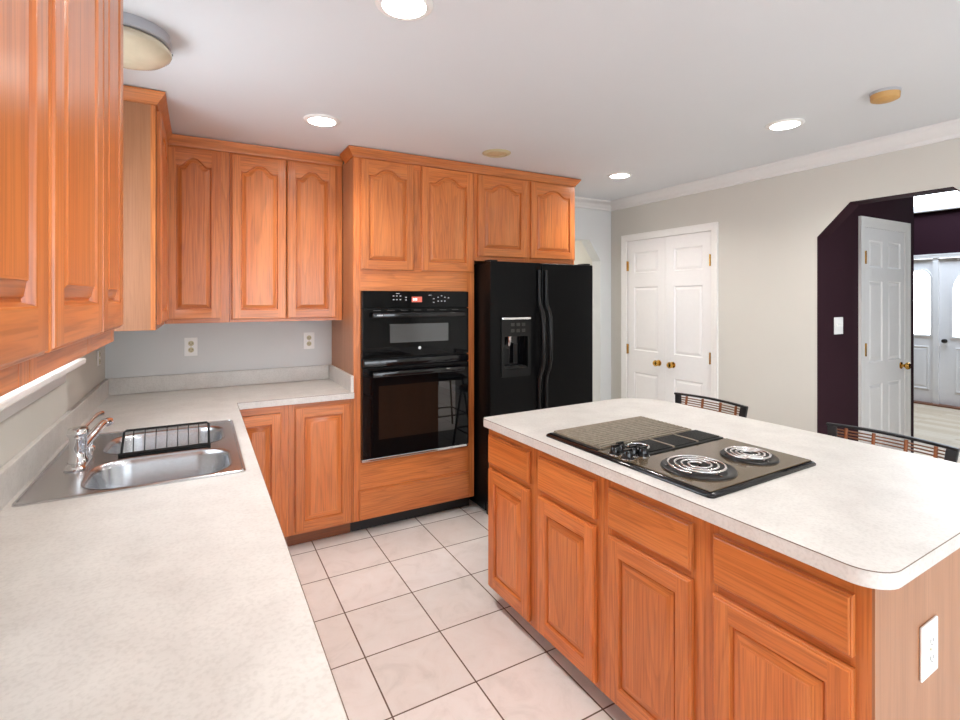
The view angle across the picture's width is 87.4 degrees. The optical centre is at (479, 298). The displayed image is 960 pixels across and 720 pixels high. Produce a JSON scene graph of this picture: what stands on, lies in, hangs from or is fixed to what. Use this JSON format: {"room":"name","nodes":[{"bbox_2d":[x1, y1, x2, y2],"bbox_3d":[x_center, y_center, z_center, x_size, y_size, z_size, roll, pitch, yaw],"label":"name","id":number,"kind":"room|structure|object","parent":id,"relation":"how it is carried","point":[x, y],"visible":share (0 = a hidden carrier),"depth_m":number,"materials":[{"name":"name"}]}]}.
{"room":"kitchen","nodes":[
{"label":"kitchen","id":0,"kind":"room"},
{"bbox_2d":[0,345,104,467],"bbox_3d":[-0.669,0.275,0.051,0.120,2.450,6.980,0,0,-29],"label":"wall","id":1,"kind":"structure","parent":0,"point":[20,429],"depth_m":1.89,"materials":[{"name":"grey paint"}]},
{"bbox_2d":[0,0,47,396],"bbox_3d":[-0.485,-0.399,0.195,0.339,1.002,0.773,0,0,-29],"label":"upper cabinet","id":2,"kind":"object","parent":1,"relation":"attached to","point":[23,23],"visible":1,"depth_m":0.52,"materials":[{"name":"brown wood"}]},
{"bbox_2d":[0,358,85,421],"bbox_3d":[-1.484,-0.158,1.600,0.185,1.005,1.140,0,0,-29],"label":"window","id":3,"kind":"structure","parent":1,"relation":"in","point":[12,402],"depth_m":1.57,"materials":[{"name":"white paint"}]},
{"bbox_2d":[0,379,108,510],"bbox_3d":[-1.259,0.535,1.255,0.020,0.102,4.018,0,0,-29],"label":"backsplash","id":4,"kind":"structure","parent":1,"relation":"attached to","point":[24,465],"depth_m":1.76,"materials":[{"name":"laminate"}]},
{"bbox_2d":[29,0,122,382],"bbox_3d":[-0.838,-0.399,0.830,0.339,1.002,0.675,0,0,-29],"label":"upper cabinet","id":5,"kind":"object","parent":1,"relation":"attached to","point":[85,37],"visible":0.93,"depth_m":0.81,"materials":[{"name":"brown wood"}]},
{"bbox_2d":[97,350,100,365],"bbox_3d":[-2.135,0.335,2.817,0.009,0.085,0.075,0,0,-29],"label":"wall outlet","id":6,"kind":"object","parent":1,"relation":"attached to","point":[98,351],"visible":1,"depth_m":2.81,"materials":[{"name":"white plastic"}]},
{"bbox_2d":[114,100,167,330],"bbox_3d":[-1.781,-0.376,2.523,0.339,1.048,0.641,0,0,-29],"label":"upper cabinet","id":7,"kind":"object","parent":1,"relation":"attached to","point":[145,144],"visible":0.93,"depth_m":2.29,"materials":[{"name":"brown wood"}]},
{"bbox_2d":[105,207,610,401],"bbox_3d":[-0.504,0.275,4.069,4.080,2.450,0.120,0,0,-29],"label":"wall","id":8,"kind":"structure","parent":0,"point":[231,346],"depth_m":3.45,"materials":[{"name":"grey paint"}]},
{"bbox_2d":[184,337,197,355],"bbox_3d":[-1.863,0.313,3.238,0.075,0.118,0.009,0,0,-29],"label":"wall outlet","id":9,"kind":"object","parent":8,"relation":"attached to","point":[190,344],"visible":1,"depth_m":3.24,"materials":[{"name":"white plastic"}]},
{"bbox_2d":[165,145,228,323],"bbox_3d":[-1.746,-0.376,3.110,0.332,1.048,0.344,0,0,-29],"label":"upper cabinet","id":10,"kind":"object","parent":8,"relation":"attached to","point":[198,179],"visible":0.94,"depth_m":2.96,"materials":[{"name":"brown wood"}]},
{"bbox_2d":[108,365,328,395],"bbox_3d":[-1.676,0.535,3.334,1.314,0.102,0.020,0,0,-29],"label":"backsplash","id":11,"kind":"structure","parent":8,"relation":"attached to","point":[174,382],"depth_m":3.29,"materials":[{"name":"laminate"}]},
{"bbox_2d":[229,152,341,321],"bbox_3d":[-1.302,-0.376,3.357,0.680,1.048,0.344,0,0,-29],"label":"upper cabinet","id":12,"kind":"object","parent":8,"relation":"attached to","point":[285,216],"visible":0.99,"depth_m":3.19,"materials":[{"name":"brown wood"}]},
{"bbox_2d":[304,332,313,348],"bbox_3d":[-1.223,0.304,3.594,0.075,0.118,0.009,0,0,-29],"label":"wall outlet","id":13,"kind":"object","parent":8,"relation":"attached to","point":[309,336],"visible":1,"depth_m":3.59,"materials":[{"name":"white plastic"}]},
{"bbox_2d":[329,364,353,391],"bbox_3d":[-0.946,0.535,3.399,0.020,0.102,0.616,0,0,-29],"label":"backsplash","id":14,"kind":"structure","parent":8,"relation":"attached to","point":[342,378],"depth_m":3.33,"materials":[{"name":"laminate"}]},
{"bbox_2d":[123,85,580,186],"bbox_3d":[-0.628,-0.916,3.340,3.148,0.056,1.027,0,0,-29],"label":"crown molding","id":15,"kind":"structure","parent":8,"relation":"attached to","point":[130,93],"depth_m":3.20,"materials":[{"name":"brown wood"}]},
{"bbox_2d":[474,173,574,264],"bbox_3d":[0.215,-0.583,4.043,0.906,0.634,0.618,0,0,-29],"label":"upper cabinet","id":16,"kind":"object","parent":8,"relation":"attached to","point":[516,220],"visible":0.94,"depth_m":3.75,"materials":[{"name":"brown wood"}]},
{"bbox_2d":[123,0,959,200],"bbox_3d":[0.572,-0.980,2.138,4.320,0.060,9.420,0,0,-29],"label":"ceiling","id":17,"kind":"structure","parent":0,"point":[664,93],"depth_m":2.17,"materials":[{"name":"paint"}]},
{"bbox_2d":[123,12,172,70],"bbox_3d":[-1.256,-0.892,1.779,0.288,0.115,0.286,0,0,-29],"label":"flush ceiling light","id":18,"kind":"object","parent":17,"relation":"attached to","point":[146,46],"visible":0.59,"depth_m":1.74,"materials":[{"name":"white glass"}]},
{"bbox_2d":[303,114,339,126],"bbox_3d":[-0.844,-0.944,2.680,0.188,0.010,0.188,0,0,-29],"label":"recessed light","id":19,"kind":"object","parent":17,"relation":"in","point":[322,120],"visible":1,"depth_m":2.67,"materials":[{"name":"white glass"}]},
{"bbox_2d":[374,0,432,20],"bbox_3d":[-0.245,-0.944,1.621,0.188,0.010,0.188,0,0,-29],"label":"recessed light","id":20,"kind":"object","parent":17,"relation":"in","point":[405,10],"visible":1,"depth_m":1.64,"materials":[{"name":"white glass"}]},
{"bbox_2d":[482,149,510,157],"bbox_3d":[0.109,-0.943,3.286,0.188,0.013,0.188,0,0,-29],"label":"smoke detector","id":21,"kind":"object","parent":17,"relation":"in","point":[493,153],"visible":1,"depth_m":3.26,"materials":[{"name":"beige plastic"}]},
{"bbox_2d":[607,172,631,178],"bbox_3d":[1.078,-0.944,3.876,0.188,0.010,0.188,0,0,-29],"label":"recessed light","id":22,"kind":"object","parent":17,"relation":"in","point":[619,175],"visible":1,"depth_m":3.86,"materials":[{"name":"white paint"}]},
{"bbox_2d":[765,118,804,130],"bbox_3d":[1.663,-0.944,2.739,0.188,0.010,0.188,0,0,-29],"label":"recessed light","id":23,"kind":"object","parent":17,"relation":"in","point":[783,124],"visible":1,"depth_m":2.73,"materials":[{"name":"white glass"}]},
{"bbox_2d":[869,87,900,103],"bbox_3d":[1.863,-0.928,2.311,0.116,0.043,0.116,0,0,-29],"label":"smoke detector","id":24,"kind":"object","parent":17,"relation":"attached to","point":[888,94],"visible":1,"depth_m":2.28,"materials":[{"name":"plastic"}]},
{"bbox_2d":[288,403,959,719],"bbox_3d":[3.018,1.525,3.501,9.920,0.050,9.420,0,0,-29],"label":"floor","id":25,"kind":"structure","parent":0,"point":[410,624],"depth_m":2.27,"materials":[{"name":"tile"}]},
{"bbox_2d":[240,405,287,542],"bbox_3d":[-1.401,1.062,3.144,0.298,0.872,0.618,0,0,-29],"label":"base cabinet","id":26,"kind":"object","parent":25,"relation":"on","point":[267,427],"visible":0.33,"depth_m":2.91,"materials":[{"name":"brown wood"}]},
{"bbox_2d":[287,399,352,545],"bbox_3d":[-1.103,1.062,3.310,0.382,0.872,0.618,0,0,-29],"label":"base cabinet","id":27,"kind":"object","parent":25,"relation":"on","point":[320,434],"visible":0.86,"depth_m":3.04,"materials":[{"name":"brown wood"}]},
{"bbox_2d":[332,157,473,531],"bbox_3d":[-0.558,0.300,3.612,0.860,2.400,0.616,0,0,-29],"label":"tall cabinet","id":28,"kind":"object","parent":25,"relation":"on","point":[406,227],"visible":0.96,"depth_m":3.33,"materials":[{"name":"brown wood"}]},
{"bbox_2d":[361,291,468,462],"bbox_3d":[-0.527,0.496,3.539,0.752,1.084,0.583,0,0,-29],"label":"wall oven","id":29,"kind":"object","parent":28,"relation":"in","point":[415,363],"visible":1,"depth_m":3.30,"materials":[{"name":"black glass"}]},
{"bbox_2d":[488,429,535,628],"bbox_3d":[0.383,1.062,2.463,0.601,0.872,0.386,0,0,-31],"label":"base cabinet","id":30,"kind":"object","parent":25,"relation":"on","point":[512,463],"visible":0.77,"depth_m":2.27,"materials":[{"name":"brown wood"}]},
{"bbox_2d":[469,260,592,514],"bbox_3d":[0.302,0.618,3.917,0.908,1.764,0.849,0,0,-29],"label":"refrigerator","id":31,"kind":"object","parent":25,"relation":"on","point":[533,322],"visible":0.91,"depth_m":3.56,"materials":[{"name":"black metal"}]},
{"bbox_2d":[536,449,603,692],"bbox_3d":[0.584,1.062,2.122,0.601,0.872,0.404,0,0,-31],"label":"base cabinet","id":32,"kind":"object","parent":25,"relation":"on","point":[569,497],"visible":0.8,"depth_m":1.93,"materials":[{"name":"brown wood"}]},
{"bbox_2d":[604,478,704,719],"bbox_3d":[0.790,1.062,1.774,0.601,0.872,0.403,0,0,-31],"label":"base cabinet","id":33,"kind":"object","parent":25,"relation":"on","point":[654,550],"visible":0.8,"depth_m":1.60,"materials":[{"name":"brown wood"}]},
{"bbox_2d":[674,392,747,417],"bbox_3d":[1.174,1.043,2.886,0.509,0.894,0.486,0,0,-29],"label":"bar stool","id":34,"kind":"object","parent":25,"relation":"on","point":[743,409],"visible":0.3,"depth_m":2.98,"materials":[{"name":"black metal"}]},
{"bbox_2d":[705,521,959,719],"bbox_3d":[1.000,1.062,1.421,0.601,0.872,0.416,0,0,-31],"label":"base cabinet","id":35,"kind":"object","parent":25,"relation":"on","point":[787,638],"visible":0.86,"depth_m":1.24,"materials":[{"name":"brown wood"}]},
{"bbox_2d":[483,398,959,589],"bbox_3d":[0.906,0.606,2.041,1.118,0.039,1.651,0,0,-31],"label":"countertop","id":36,"kind":"structure","parent":35,"relation":"on","point":[867,515],"depth_m":1.50,"materials":[{"name":"laminate"}]},
{"bbox_2d":[546,416,815,498],"bbox_3d":[0.731,0.580,1.951,0.597,0.088,0.785,0,0,-31],"label":"cooktop","id":37,"kind":"object","parent":36,"relation":"in","point":[708,465],"visible":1,"depth_m":1.81,"materials":[{"name":"black metal"}]},
{"bbox_2d":[624,430,722,455],"bbox_3d":[0.759,0.563,1.987,0.466,0.020,0.147,0,0,-29],"label":"vent grille","id":38,"kind":"object","parent":37,"relation":"attached to","point":[656,445],"depth_m":1.97,"materials":[{"name":"black metal"}]},
{"bbox_2d":[920,615,937,682],"bbox_3d":[1.109,0.864,1.238,0.098,0.132,0.009,0,0,-30],"label":"wall outlet","id":39,"kind":"object","parent":35,"relation":"attached to","point":[929,630],"visible":1,"depth_m":1.23,"materials":[{"name":"white plastic"}]},
{"bbox_2d":[928,651,933,664],"bbox_3d":[1.110,0.885,1.236,0.033,0.033,0.002,0,0,-31],"label":"receptacle","id":40,"kind":"object","parent":39,"relation":"attached to","point":[930,653],"depth_m":1.23,"materials":[{"name":"white plastic"}]},
{"bbox_2d":[928,634,933,647],"bbox_3d":[1.110,0.843,1.236,0.033,0.033,0.002,0,0,-31],"label":"receptacle","id":41,"kind":"object","parent":39,"relation":"attached to","point":[930,636],"depth_m":1.23,"materials":[{"name":"white plastic"}]},
{"bbox_2d":[826,422,959,462],"bbox_3d":[1.606,1.043,2.110,0.509,0.894,0.486,0,0,-29],"label":"bar stool","id":42,"kind":"object","parent":25,"relation":"on","point":[951,453],"visible":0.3,"depth_m":2.20,"materials":[{"name":"black metal"}]},
{"bbox_3d":[-1.248,1.062,1.909,0.671,0.872,0.939,0,0,-29],"label":"base cabinet","id":43,"kind":"object","parent":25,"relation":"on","visible":0},
{"bbox_2d":[0,364,353,719],"bbox_3d":[-0.688,0.554,1.584,1.336,0.141,4.038,0,0,-29],"label":"countertop","id":44,"kind":"structure","parent":43,"relation":"on","point":[186,600],"depth_m":1.01,"materials":[{"name":"laminate"}]},
{"bbox_2d":[63,411,113,471],"bbox_3d":[-1.418,0.502,1.804,0.086,0.156,0.275,0,0,-17],"label":"faucet","id":45,"kind":"object","parent":44,"relation":"on","point":[81,438],"visible":1,"depth_m":1.74,"materials":[{"name":"silver metal"}]},
{"bbox_2d":[12,420,245,506],"bbox_3d":[-1.247,0.659,1.901,0.599,0.164,0.810,0,0,-29],"label":"sink","id":46,"kind":"object","parent":44,"relation":"in","point":[106,472],"visible":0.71,"depth_m":1.85,"materials":[{"name":"silver metal"}]},
{"bbox_2d":[87,430,95,449],"bbox_3d":[-1.511,0.543,1.940,0.042,0.074,0.042,0,0,-29],"label":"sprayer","id":47,"kind":"object","parent":46,"relation":"on","point":[92,446],"visible":0.22,"depth_m":1.94,"materials":[{"name":"silver metal"}]},
{"bbox_2d":[80,448,231,488],"bbox_3d":[-1.097,0.660,1.735,0.428,0.161,0.334,0,0,-29],"label":"basin","id":48,"kind":"object","parent":46,"relation":"in","point":[116,473],"depth_m":1.84,"materials":[{"name":"silver metal"}]},
{"bbox_2d":[103,426,224,453],"bbox_3d":[-1.290,0.655,2.077,0.416,0.151,0.327,0,0,-29],"label":"basin","id":49,"kind":"object","parent":46,"relation":"in","point":[112,443],"depth_m":2.18,"materials":[{"name":"silver metal"}]},
{"bbox_2d":[118,421,210,456],"bbox_3d":[-1.197,0.535,1.918,0.298,0.093,0.038,0,0,-29],"label":"dish rack","id":50,"kind":"object","parent":46,"relation":"on","point":[121,454],"visible":1,"depth_m":1.91,"materials":[{"name":"black metal"}]},
{"bbox_2d":[574,138,959,432],"bbox_3d":[2.431,0.275,3.116,0.120,2.450,9.320,0,0,-29],"label":"wall","id":51,"kind":"structure","parent":0,"point":[769,229],"depth_m":3.59,"materials":[{"name":"grey paint"}]},
{"bbox_2d":[626,237,665,400],"bbox_3d":[1.514,0.476,4.619,0.095,2.035,0.456,0,0,-29],"label":"door","id":52,"kind":"structure","parent":51,"relation":"in","point":[646,259],"depth_m":4.62,"materials":[{"name":"white paint"}]},
{"bbox_2d":[621,222,717,410],"bbox_3d":[1.626,0.449,4.418,0.019,2.103,1.033,0,0,-29],"label":"door frame","id":53,"kind":"structure","parent":51,"relation":"in","point":[713,227],"depth_m":4.17,"materials":[{"name":"white paint"}]},
{"bbox_2d":[666,231,710,409],"bbox_3d":[1.738,0.476,4.217,0.095,2.035,0.458,0,0,-29],"label":"door","id":54,"kind":"structure","parent":51,"relation":"in","point":[688,256],"depth_m":4.22,"materials":[{"name":"white paint"}]},
{"bbox_2d":[575,118,959,210],"bbox_3d":[2.528,-0.907,1.831,0.959,0.084,6.739,0,0,-29],"label":"crown molding","id":55,"kind":"structure","parent":51,"relation":"attached to","point":[947,130],"depth_m":3.40,"materials":[{"name":"paint"}]},
{"bbox_2d":[817,187,959,434],"bbox_3d":[2.508,0.446,2.977,0.117,2.108,0.890,0,0,-29],"label":"trim","id":56,"kind":"structure","parent":51,"relation":"attached to","point":[822,239],"depth_m":3.35,"materials":[{"name":"paint"}]},
{"bbox_2d":[828,197,913,452],"bbox_3d":[2.886,0.275,3.772,1.313,2.450,0.118,0,0,-29],"label":"wall","id":57,"kind":"structure","parent":0,"point":[843,242],"depth_m":3.53,"materials":[{"name":"paint"}]},
{"bbox_2d":[834,317,842,333],"bbox_3d":[2.482,0.190,3.469,0.112,0.118,0.016,0,0,-29],"label":"light switch","id":58,"kind":"object","parent":57,"relation":"attached to","point":[838,321],"visible":1,"depth_m":3.47,"materials":[{"name":"white plastic"}]},
{"bbox_2d":[858,216,910,451],"bbox_3d":[3.064,0.455,3.792,0.775,2.090,0.019,0,0,-29],"label":"door frame","id":59,"kind":"structure","parent":57,"relation":"in","point":[863,221],"depth_m":3.75,"materials":[{"name":"white paint"}]},
{"bbox_2d":[865,227,910,450],"bbox_3d":[3.067,0.489,3.784,0.631,2.010,0.095,0,0,-29],"label":"door","id":60,"kind":"structure","parent":59,"relation":"attached to","point":[884,249],"depth_m":3.80,"materials":[{"name":"white paint"}]},
{"bbox_2d":[914,208,959,254],"bbox_3d":[6.562,-0.450,6.871,0.120,3.900,6.780,0,0,-29],"label":"wall","id":61,"kind":"structure","parent":0,"point":[935,232],"depth_m":7.03,"materials":[{"name":"purple paint"}]},
{"bbox_2d":[914,259,932,402],"bbox_3d":[6.332,0.460,7.250,0.052,2.040,0.335,0,0,-29],"label":"door","id":62,"kind":"structure","parent":61,"relation":"in","point":[923,343],"depth_m":7.18,"materials":[{"name":"white paint"}]},
{"bbox_2d":[933,258,938,403],"bbox_3d":[6.431,0.470,7.075,0.090,2.060,0.059,0,0,-29],"label":"trim","id":63,"kind":"structure","parent":61,"relation":"attached to","point":[935,260],"depth_m":7.04,"materials":[{"name":"white paint"}]},
{"bbox_2d":[914,202,959,213],"bbox_3d":[6.585,-1.258,6.644,0.060,0.075,4.000,0,0,-29],"label":"trim ledge","id":64,"kind":"object","parent":61,"relation":"attached to","point":[952,205],"depth_m":6.99,"materials":[{"name":"white paint"}]},
{"bbox_2d":[914,252,959,258],"bbox_3d":[6.527,0.440,6.789,0.019,2.120,1.510,0,0,-29],"label":"trim","id":65,"kind":"structure","parent":61,"relation":"in","point":[944,255],"depth_m":7.02,"materials":[{"name":"white paint"}]},
{"bbox_2d":[914,400,959,409],"bbox_3d":[6.545,1.491,6.799,0.220,0.018,1.390,0,0,-29],"label":"trim","id":66,"kind":"structure","parent":61,"relation":"attached to","point":[915,401],"depth_m":7.00,"materials":[{"name":"brown wood"}]},
{"bbox_2d":[914,201,959,207],"bbox_3d":[6.619,-1.700,6.748,0.060,0.800,2.150,0,0,-29],"label":"trim","id":67,"kind":"structure","parent":61,"relation":"in","point":[952,201],"depth_m":7.05,"materials":[{"name":"white paint"}]},
{"bbox_2d":[939,257,959,406],"bbox_3d":[6.652,0.460,6.628,0.100,2.040,0.928,0,0,-29],"label":"door","id":68,"kind":"structure","parent":61,"relation":"in","point":[949,268],"depth_m":6.95,"materials":[{"name":"white paint"}]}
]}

